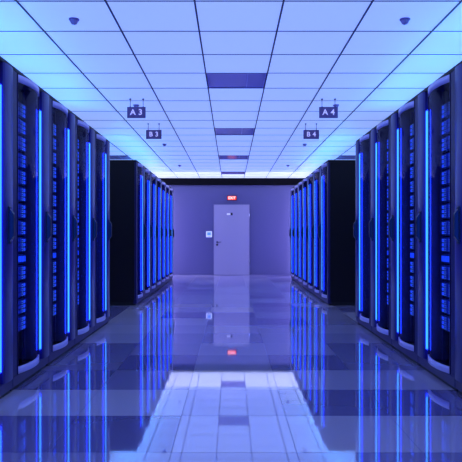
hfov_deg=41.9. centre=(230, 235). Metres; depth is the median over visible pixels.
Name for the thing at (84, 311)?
rack
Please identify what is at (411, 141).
server
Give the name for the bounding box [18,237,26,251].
server
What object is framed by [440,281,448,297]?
server
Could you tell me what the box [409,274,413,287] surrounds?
server
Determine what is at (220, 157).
ceiling panel
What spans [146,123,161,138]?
hanging sign
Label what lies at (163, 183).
rack
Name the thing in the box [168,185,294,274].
wall
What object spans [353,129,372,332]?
rack
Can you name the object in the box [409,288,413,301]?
server
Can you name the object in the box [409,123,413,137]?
server
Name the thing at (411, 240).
server
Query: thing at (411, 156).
server
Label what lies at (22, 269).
server
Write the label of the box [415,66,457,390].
rack
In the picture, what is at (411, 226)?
server
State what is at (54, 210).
server
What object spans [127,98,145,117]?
hanging sign
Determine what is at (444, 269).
server
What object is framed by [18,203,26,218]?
server
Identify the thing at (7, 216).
rack
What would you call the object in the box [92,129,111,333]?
rack
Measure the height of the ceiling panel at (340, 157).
0.012 m
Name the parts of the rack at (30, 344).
mounting rail, panel, door, roof panel, sill panel, post, handle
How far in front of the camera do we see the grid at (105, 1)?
6.64 m
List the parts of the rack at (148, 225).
door, post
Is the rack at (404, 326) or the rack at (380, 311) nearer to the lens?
the rack at (404, 326)
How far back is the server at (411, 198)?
5.47 m
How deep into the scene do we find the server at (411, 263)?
5.47 m
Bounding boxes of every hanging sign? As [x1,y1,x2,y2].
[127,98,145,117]
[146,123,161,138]
[303,123,318,138]
[319,98,337,117]
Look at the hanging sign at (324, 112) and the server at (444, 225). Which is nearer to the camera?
the server at (444, 225)
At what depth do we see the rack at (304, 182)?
12.34 m
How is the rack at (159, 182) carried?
on the floor
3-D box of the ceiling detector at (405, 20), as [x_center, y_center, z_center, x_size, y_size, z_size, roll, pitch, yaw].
[1.272,-1.567,4.410,0.076,0.041,0.076,0,0,0]
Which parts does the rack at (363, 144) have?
handle, post, sill panel, door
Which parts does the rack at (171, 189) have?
door, post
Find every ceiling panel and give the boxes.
[110,156,129,158]
[207,73,266,87]
[215,128,254,134]
[219,156,247,158]
[221,172,244,173]
[337,156,354,158]
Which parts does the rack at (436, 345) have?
handle, post, sill panel, roof panel, door, panel, mounting rail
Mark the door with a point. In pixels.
(231, 233)
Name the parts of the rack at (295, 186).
post, door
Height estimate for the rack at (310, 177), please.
2.254 m
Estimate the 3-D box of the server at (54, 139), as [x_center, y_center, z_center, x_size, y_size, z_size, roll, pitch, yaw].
[-1.921,-0.833,5.306,0.658,0.117,0.452,0,0,0]
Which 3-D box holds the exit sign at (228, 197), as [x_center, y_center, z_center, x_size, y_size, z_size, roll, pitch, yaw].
[0.025,-1.038,16.473,0.260,0.125,0.052,0,0,0]
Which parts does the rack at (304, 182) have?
post, door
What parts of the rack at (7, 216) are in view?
roof panel, sill panel, handle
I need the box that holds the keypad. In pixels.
[206,231,211,236]
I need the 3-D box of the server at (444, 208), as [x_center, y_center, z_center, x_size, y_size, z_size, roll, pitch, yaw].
[1.961,-0.191,4.486,0.658,0.117,0.452,0,0,0]
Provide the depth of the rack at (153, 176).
11.50 m
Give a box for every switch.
[18,254,25,263]
[410,251,413,258]
[441,254,448,263]
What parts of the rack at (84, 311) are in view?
door, sill panel, roof panel, post, handle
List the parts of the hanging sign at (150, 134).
plate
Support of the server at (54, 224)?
in the rack at (61, 325)
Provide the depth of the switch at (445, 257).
4.61 m
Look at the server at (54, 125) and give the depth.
5.48 m
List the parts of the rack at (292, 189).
post, door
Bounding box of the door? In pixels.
[213,204,249,274]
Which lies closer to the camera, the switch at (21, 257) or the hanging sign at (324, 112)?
the switch at (21, 257)
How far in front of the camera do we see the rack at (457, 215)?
4.03 m
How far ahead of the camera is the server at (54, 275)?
5.48 m
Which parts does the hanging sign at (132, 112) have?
plate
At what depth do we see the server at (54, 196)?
5.48 m
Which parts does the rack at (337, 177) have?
post, door, sill panel, roof panel, panel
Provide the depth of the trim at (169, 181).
16.44 m
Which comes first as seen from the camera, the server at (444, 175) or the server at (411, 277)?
the server at (444, 175)
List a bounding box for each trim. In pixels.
[0,0,461,177]
[160,178,303,184]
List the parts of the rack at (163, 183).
post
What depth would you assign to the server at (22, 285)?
4.62 m
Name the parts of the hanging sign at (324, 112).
plate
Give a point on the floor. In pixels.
(204, 368)
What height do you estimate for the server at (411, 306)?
0.117 m
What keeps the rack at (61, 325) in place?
on the floor
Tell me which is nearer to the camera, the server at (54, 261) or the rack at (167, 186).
the server at (54, 261)
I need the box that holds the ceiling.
[0,0,461,177]
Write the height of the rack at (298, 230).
2.254 m
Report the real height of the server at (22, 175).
0.117 m
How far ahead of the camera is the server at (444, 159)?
4.63 m
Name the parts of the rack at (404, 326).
handle, post, sill panel, roof panel, door, mounting rail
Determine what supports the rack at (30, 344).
on the floor
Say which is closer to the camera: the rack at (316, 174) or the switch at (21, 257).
the switch at (21, 257)
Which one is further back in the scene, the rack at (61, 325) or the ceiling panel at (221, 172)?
the ceiling panel at (221, 172)
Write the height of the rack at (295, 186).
2.254 m
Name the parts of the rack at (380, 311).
handle, post, sill panel, roof panel, door, mounting rail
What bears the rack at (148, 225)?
on the floor
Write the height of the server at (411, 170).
0.117 m
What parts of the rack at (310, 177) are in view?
post, door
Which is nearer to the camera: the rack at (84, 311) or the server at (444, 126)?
the server at (444, 126)
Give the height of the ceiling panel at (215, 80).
0.012 m
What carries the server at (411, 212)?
in the rack at (404, 326)
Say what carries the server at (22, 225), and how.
in the rack at (30, 344)
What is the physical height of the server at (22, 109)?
0.117 m
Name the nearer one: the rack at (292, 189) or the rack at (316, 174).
the rack at (316, 174)
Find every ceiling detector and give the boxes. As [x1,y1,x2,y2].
[69,17,78,24]
[400,17,409,24]
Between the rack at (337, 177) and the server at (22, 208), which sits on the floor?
the rack at (337, 177)
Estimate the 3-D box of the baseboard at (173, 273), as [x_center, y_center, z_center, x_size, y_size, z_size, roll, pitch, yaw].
[0.055,1.034,16.494,9.000,0.069,0.011,0,0,0]
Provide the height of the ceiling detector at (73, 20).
0.041 m
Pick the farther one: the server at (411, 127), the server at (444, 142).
the server at (411, 127)
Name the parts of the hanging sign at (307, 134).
plate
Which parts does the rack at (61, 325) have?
mounting rail, door, sill panel, roof panel, post, handle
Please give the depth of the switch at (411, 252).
5.47 m
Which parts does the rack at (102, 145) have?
sill panel, door, post, handle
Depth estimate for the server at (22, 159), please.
4.62 m
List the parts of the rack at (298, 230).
post, door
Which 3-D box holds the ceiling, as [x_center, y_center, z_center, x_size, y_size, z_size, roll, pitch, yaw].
[0.055,-1.632,6.750,9.200,0.090,19.700,0,0,0]
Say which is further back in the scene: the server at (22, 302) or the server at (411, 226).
the server at (411, 226)
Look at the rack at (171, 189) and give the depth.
14.80 m
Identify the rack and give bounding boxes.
[0,56,14,398]
[10,66,51,390]
[46,94,77,365]
[73,115,96,346]
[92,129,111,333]
[110,160,146,304]
[143,166,152,299]
[150,172,157,294]
[155,176,162,290]
[161,180,166,286]
[165,184,170,283]
[169,187,173,280]
[289,187,294,280]
[293,184,298,283]
[296,180,302,286]
[301,176,308,290]
[306,171,313,293]
[311,167,320,298]
[318,160,354,304]
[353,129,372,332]
[369,114,393,346]
[389,94,419,365]
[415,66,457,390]
[453,61,461,394]
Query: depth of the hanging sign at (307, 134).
8.50 m
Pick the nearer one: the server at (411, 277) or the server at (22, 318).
the server at (22, 318)
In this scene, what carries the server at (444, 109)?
in the rack at (436, 345)
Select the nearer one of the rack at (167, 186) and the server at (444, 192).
the server at (444, 192)
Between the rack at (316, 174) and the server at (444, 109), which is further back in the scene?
the rack at (316, 174)
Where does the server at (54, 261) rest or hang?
in the rack at (61, 325)
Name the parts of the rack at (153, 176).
door, post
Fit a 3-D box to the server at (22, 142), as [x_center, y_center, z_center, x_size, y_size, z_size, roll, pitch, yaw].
[-1.921,-0.705,4.486,0.658,0.117,0.452,0,0,0]
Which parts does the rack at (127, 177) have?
panel, roof panel, sill panel, door, post, handle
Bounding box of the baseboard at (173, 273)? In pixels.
[173,273,289,274]
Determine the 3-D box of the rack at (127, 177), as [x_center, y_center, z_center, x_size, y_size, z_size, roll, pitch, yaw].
[-1.929,-0.058,9.678,1.059,2.254,0.815,0,0,0]
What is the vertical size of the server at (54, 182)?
0.117 m
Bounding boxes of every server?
[18,101,26,119]
[18,118,26,136]
[18,135,26,152]
[18,152,26,169]
[18,169,26,185]
[18,186,26,202]
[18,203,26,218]
[18,220,26,235]
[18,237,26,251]
[18,264,26,280]
[18,281,26,297]
[18,297,26,314]
[18,314,26,331]
[53,123,56,137]
[53,138,56,151]
[53,152,56,165]
[53,166,56,179]
[53,180,56,193]
[53,194,56,207]
[53,209,56,221]
[53,223,56,235]
[53,237,56,249]
[53,260,56,272]
[53,274,56,287]
[53,288,56,301]
[53,302,56,315]
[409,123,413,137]
[409,137,413,151]
[409,152,413,165]
[409,166,413,179]
[409,180,413,193]
[409,194,413,207]
[409,208,413,221]
[409,223,413,235]
[409,237,413,249]
[409,260,413,273]
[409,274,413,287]
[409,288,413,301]
[409,302,413,315]
[440,101,448,119]
[440,118,448,136]
[440,135,448,152]
[440,152,448,169]
[440,169,448,185]
[440,186,448,202]
[440,203,448,218]
[440,220,448,235]
[440,237,448,251]
[440,264,448,280]
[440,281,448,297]
[440,297,448,314]
[440,314,448,331]
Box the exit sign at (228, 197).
[227,196,236,199]
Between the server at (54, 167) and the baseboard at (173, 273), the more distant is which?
the baseboard at (173, 273)
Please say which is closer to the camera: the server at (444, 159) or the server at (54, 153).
the server at (444, 159)
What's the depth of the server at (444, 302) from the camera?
4.63 m
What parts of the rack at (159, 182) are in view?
door, post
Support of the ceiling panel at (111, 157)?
attached to the ceiling
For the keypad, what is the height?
0.165 m
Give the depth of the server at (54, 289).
5.48 m
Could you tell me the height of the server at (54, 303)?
0.117 m
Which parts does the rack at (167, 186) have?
post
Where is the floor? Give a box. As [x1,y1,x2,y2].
[0,275,461,461]
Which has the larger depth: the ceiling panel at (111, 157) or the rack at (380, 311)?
the ceiling panel at (111, 157)
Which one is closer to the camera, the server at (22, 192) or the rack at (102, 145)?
the server at (22, 192)
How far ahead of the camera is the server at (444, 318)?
4.63 m
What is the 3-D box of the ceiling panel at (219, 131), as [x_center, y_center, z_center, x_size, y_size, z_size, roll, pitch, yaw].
[0.055,-1.593,9.170,0.586,0.012,0.588,0,0,0]
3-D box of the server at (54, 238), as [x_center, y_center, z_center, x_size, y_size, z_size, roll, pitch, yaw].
[-1.921,0.067,5.306,0.658,0.117,0.452,0,0,0]
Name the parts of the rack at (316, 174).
handle, post, door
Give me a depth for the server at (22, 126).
4.62 m
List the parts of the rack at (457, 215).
handle, sill panel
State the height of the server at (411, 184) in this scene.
0.117 m
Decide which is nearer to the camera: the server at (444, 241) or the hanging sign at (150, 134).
the server at (444, 241)

